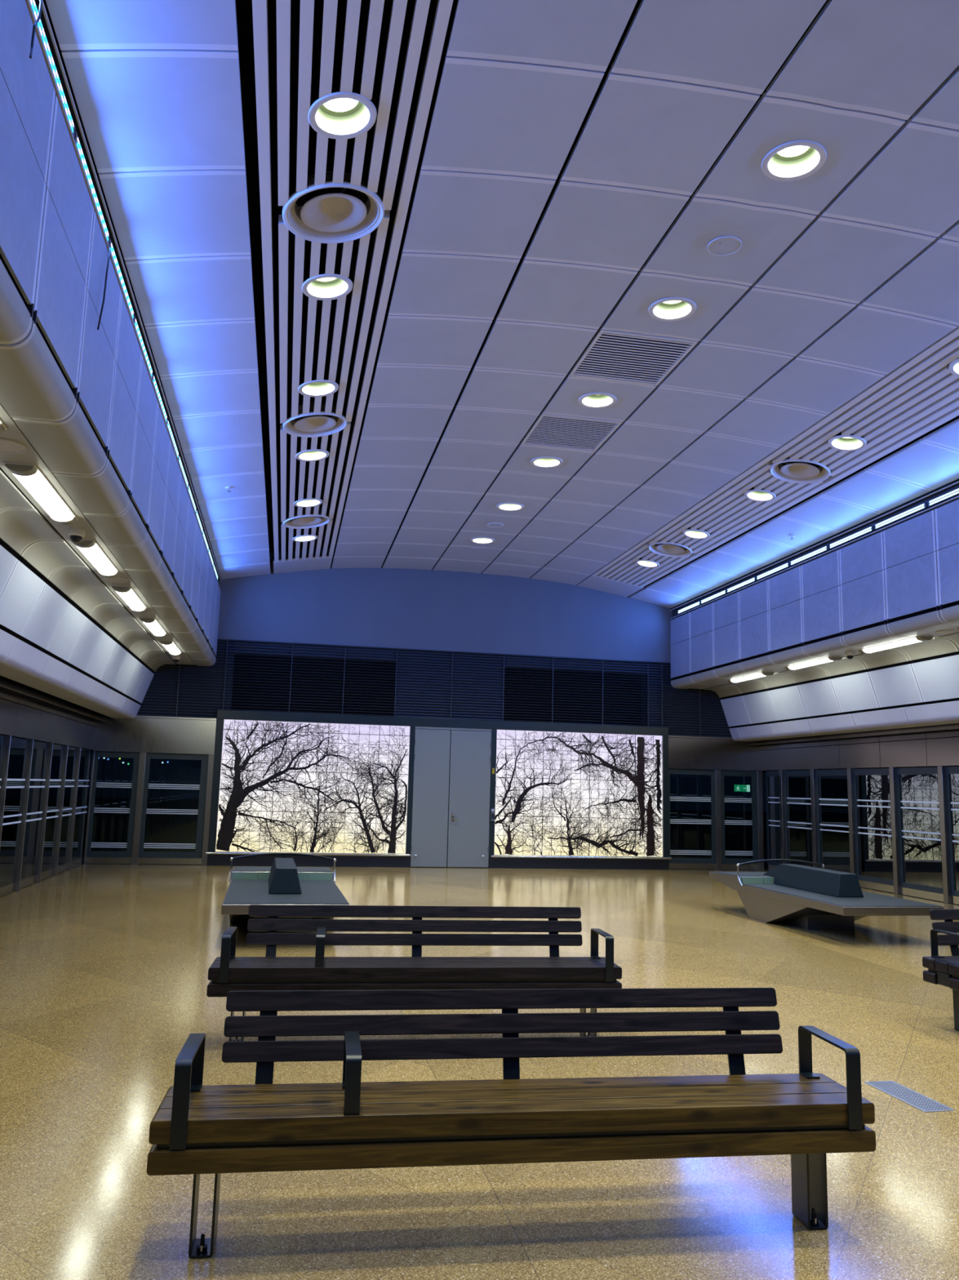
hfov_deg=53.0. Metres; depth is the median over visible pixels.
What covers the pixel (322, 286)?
recessed light
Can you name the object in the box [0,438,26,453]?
speaker
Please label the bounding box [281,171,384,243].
ceiling vent
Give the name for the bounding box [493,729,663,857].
window
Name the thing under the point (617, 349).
ceiling vent
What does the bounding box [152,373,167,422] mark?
linear light
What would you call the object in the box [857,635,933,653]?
linear light
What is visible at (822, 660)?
diffuser
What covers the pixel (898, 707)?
wall
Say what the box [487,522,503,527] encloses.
ceiling speaker
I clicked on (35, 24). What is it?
cable
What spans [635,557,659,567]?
recessed light
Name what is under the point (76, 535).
dome camera
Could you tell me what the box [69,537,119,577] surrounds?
linear light
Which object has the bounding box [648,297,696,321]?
recessed light
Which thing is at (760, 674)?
diffuser
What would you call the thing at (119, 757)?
lamp
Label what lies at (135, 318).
linear light
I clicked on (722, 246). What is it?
ceiling speaker
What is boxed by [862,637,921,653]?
diffuser
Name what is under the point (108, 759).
lamp
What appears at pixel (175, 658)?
dome camera
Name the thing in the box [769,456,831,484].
ceiling vent
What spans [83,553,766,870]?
wall
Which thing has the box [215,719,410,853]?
window
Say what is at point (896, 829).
window
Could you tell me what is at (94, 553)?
diffuser
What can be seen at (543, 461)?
recessed light
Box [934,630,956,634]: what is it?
speaker
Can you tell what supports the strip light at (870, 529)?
attached to the wall at (898, 707)
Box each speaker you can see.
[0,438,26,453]
[103,577,128,582]
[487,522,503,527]
[706,235,742,256]
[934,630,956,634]
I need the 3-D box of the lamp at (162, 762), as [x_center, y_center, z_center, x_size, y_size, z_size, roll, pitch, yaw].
[-18.825,8.550,56.770,0.108,2.705,0.109,-5,-11,35]
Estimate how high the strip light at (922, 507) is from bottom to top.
0.068 m
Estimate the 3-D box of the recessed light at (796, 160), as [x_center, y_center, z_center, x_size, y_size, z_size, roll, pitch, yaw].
[2.113,-3.303,6.467,0.420,0.200,0.420,3,-9,-11]
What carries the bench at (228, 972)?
on the floor
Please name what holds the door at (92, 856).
in the wall at (468, 650)
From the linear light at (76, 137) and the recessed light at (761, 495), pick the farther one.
the recessed light at (761, 495)
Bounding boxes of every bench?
[146,987,875,1258]
[206,904,622,1041]
[922,909,958,1031]
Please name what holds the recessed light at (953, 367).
in the ceiling
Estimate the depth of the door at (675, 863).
19.25 m
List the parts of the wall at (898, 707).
panel, cove trim, rounded soffit panel, curved soffit panel, slanted panel, panel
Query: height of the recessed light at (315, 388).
0.256 m
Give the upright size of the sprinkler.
0.066 m
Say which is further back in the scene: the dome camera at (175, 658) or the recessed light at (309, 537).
the dome camera at (175, 658)
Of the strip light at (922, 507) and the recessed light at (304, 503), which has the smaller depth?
the strip light at (922, 507)
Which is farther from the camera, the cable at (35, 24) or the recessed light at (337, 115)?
the recessed light at (337, 115)
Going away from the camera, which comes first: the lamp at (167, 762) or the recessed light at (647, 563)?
the recessed light at (647, 563)
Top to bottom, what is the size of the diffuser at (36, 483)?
0.045 m
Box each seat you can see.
[221,852,350,922]
[709,858,944,928]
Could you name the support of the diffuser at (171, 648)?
attached to the linear light at (170, 646)
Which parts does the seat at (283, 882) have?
rail post, seat, arched rail, backrest, seat, rail post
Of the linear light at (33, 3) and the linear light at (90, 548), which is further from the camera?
the linear light at (90, 548)
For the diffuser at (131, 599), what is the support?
attached to the linear light at (126, 593)
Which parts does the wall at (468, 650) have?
portal frame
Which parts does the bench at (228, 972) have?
armrest, leg, armrest, steel rail, leg, armrest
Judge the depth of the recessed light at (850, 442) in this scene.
11.15 m
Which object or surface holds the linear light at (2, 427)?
attached to the wall at (82, 399)
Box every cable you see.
[29,0,42,58]
[97,247,110,329]
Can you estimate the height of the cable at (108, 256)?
0.672 m
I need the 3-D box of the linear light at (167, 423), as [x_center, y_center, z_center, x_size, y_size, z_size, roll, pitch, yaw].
[-3.308,-2.147,10.309,0.043,0.068,1.090,3,-9,-11]
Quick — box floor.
[0,862,958,1279]
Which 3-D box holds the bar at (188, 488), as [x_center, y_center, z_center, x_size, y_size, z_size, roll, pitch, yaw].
[-3.748,-1.826,12.467,0.043,0.068,1.090,3,-9,-11]
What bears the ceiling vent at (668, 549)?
in the ceiling
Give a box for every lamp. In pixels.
[99,757,105,806]
[104,758,109,804]
[115,757,120,806]
[119,761,124,807]
[124,763,129,807]
[159,761,163,808]
[164,760,168,808]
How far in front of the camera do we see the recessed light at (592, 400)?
10.61 m
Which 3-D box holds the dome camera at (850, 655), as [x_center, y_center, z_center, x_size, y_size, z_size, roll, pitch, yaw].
[5.448,0.229,14.125,0.136,0.108,0.136,3,-9,-11]
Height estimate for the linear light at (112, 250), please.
0.068 m
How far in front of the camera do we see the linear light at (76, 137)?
5.91 m
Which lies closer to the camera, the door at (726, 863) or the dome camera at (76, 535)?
the dome camera at (76, 535)
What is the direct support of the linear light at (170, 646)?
attached to the wall at (82, 399)
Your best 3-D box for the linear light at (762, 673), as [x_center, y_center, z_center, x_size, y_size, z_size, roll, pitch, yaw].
[4.886,0.684,17.336,0.210,0.056,1.420,3,-9,-11]
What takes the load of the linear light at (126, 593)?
attached to the wall at (82, 399)
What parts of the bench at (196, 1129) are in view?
armrest, leg, armrest, steel rail, leg, armrest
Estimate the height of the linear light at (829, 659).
0.056 m
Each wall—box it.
[0,0,221,750]
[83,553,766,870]
[670,480,958,771]
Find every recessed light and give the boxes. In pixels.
[292,528,317,542]
[293,486,322,507]
[295,436,329,461]
[297,364,338,396]
[302,254,352,300]
[307,67,377,139]
[470,537,494,543]
[496,502,524,511]
[530,456,563,467]
[577,392,617,408]
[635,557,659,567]
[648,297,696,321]
[682,526,710,538]
[744,486,776,502]
[761,140,826,181]
[827,431,866,451]
[948,357,958,377]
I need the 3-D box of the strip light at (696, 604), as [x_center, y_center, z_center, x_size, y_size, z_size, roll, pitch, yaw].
[4.133,-0.635,18.906,0.043,0.068,1.090,3,-9,-11]
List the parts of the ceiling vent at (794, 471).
dish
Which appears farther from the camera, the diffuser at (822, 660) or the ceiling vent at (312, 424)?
the diffuser at (822, 660)
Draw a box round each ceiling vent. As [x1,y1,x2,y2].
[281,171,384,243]
[282,403,346,437]
[282,506,329,528]
[520,402,622,452]
[568,316,697,386]
[648,539,692,557]
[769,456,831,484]
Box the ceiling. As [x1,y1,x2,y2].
[42,0,958,608]
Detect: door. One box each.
[85,751,139,863]
[137,753,208,864]
[410,726,492,867]
[668,768,715,869]
[720,770,758,869]
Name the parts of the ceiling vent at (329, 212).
dish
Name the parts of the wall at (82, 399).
panel, slanted panel, curved soffit panel, rounded soffit panel, cove trim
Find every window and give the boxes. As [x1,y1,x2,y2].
[0,734,92,896]
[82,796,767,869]
[215,719,410,853]
[493,729,663,857]
[765,765,958,904]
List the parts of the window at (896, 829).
kick plate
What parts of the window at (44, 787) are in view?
kick plate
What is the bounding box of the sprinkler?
[225,486,231,492]
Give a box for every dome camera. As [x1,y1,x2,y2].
[67,528,84,542]
[172,655,180,662]
[844,651,854,659]
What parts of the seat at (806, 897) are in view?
rail post, seat, arched rail, backrest, seat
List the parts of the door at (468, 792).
handle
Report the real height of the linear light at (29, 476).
0.056 m
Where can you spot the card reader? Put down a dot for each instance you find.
(492, 810)
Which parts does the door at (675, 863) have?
kick plate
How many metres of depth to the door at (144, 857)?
17.33 m
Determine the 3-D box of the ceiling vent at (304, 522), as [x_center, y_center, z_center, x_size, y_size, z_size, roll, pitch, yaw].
[-2.686,-1.899,14.935,0.720,0.271,0.726,6,-10,-26]
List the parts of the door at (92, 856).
kick plate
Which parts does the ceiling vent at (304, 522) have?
dish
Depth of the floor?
4.53 m
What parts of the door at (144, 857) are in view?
kick plate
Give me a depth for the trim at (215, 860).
18.25 m
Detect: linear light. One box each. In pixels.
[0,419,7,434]
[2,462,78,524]
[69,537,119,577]
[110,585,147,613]
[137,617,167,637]
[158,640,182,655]
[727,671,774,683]
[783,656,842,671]
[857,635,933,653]
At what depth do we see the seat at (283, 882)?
9.91 m
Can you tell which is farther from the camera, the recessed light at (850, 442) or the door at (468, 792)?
the door at (468, 792)
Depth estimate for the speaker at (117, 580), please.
10.28 m
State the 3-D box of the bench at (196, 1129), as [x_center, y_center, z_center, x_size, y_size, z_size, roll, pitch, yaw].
[0.138,1.664,3.387,2.430,0.748,0.502,3,-9,-8]
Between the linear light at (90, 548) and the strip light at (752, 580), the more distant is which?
the strip light at (752, 580)
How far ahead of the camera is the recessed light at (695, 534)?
15.19 m
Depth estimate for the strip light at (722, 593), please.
17.80 m
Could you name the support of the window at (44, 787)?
in the wall at (82, 399)
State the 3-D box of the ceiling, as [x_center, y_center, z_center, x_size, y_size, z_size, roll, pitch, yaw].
[1.876,-3.047,7.604,9.800,0.936,23.524,3,-9,-11]
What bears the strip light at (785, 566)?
attached to the wall at (898, 707)
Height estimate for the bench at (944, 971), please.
0.748 m
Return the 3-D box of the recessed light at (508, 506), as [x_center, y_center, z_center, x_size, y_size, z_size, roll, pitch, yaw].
[0.466,-2.103,14.536,0.420,0.200,0.420,3,-9,-11]
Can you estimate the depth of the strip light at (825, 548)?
14.56 m
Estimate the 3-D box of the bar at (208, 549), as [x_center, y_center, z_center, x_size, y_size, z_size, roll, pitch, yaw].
[-4.409,-1.345,15.704,0.043,0.068,1.090,3,-9,-11]
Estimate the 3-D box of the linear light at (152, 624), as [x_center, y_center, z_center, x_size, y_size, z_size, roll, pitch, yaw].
[-4.535,-0.166,13.368,0.210,0.056,1.420,3,-9,-11]
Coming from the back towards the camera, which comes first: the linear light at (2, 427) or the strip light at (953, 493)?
the strip light at (953, 493)
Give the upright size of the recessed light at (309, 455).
0.256 m
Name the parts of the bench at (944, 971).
steel rail, armrest, leg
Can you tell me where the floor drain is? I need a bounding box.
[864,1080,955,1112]
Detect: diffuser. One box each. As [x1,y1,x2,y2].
[13,471,73,520]
[77,544,116,575]
[116,589,145,610]
[142,620,164,635]
[162,642,180,654]
[730,672,764,682]
[788,657,832,669]
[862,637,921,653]
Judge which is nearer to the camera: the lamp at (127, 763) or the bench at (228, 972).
the bench at (228, 972)
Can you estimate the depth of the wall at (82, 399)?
7.48 m
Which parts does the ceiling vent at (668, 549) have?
dish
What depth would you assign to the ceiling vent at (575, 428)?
11.54 m
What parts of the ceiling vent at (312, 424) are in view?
dish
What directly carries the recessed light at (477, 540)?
in the ceiling
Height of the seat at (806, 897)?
0.704 m
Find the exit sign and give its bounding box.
[734,784,750,858]
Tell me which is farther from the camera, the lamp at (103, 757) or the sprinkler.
the lamp at (103, 757)
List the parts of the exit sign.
panel, post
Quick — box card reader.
[490,808,494,821]
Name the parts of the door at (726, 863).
kick plate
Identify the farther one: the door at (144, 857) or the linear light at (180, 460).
the door at (144, 857)

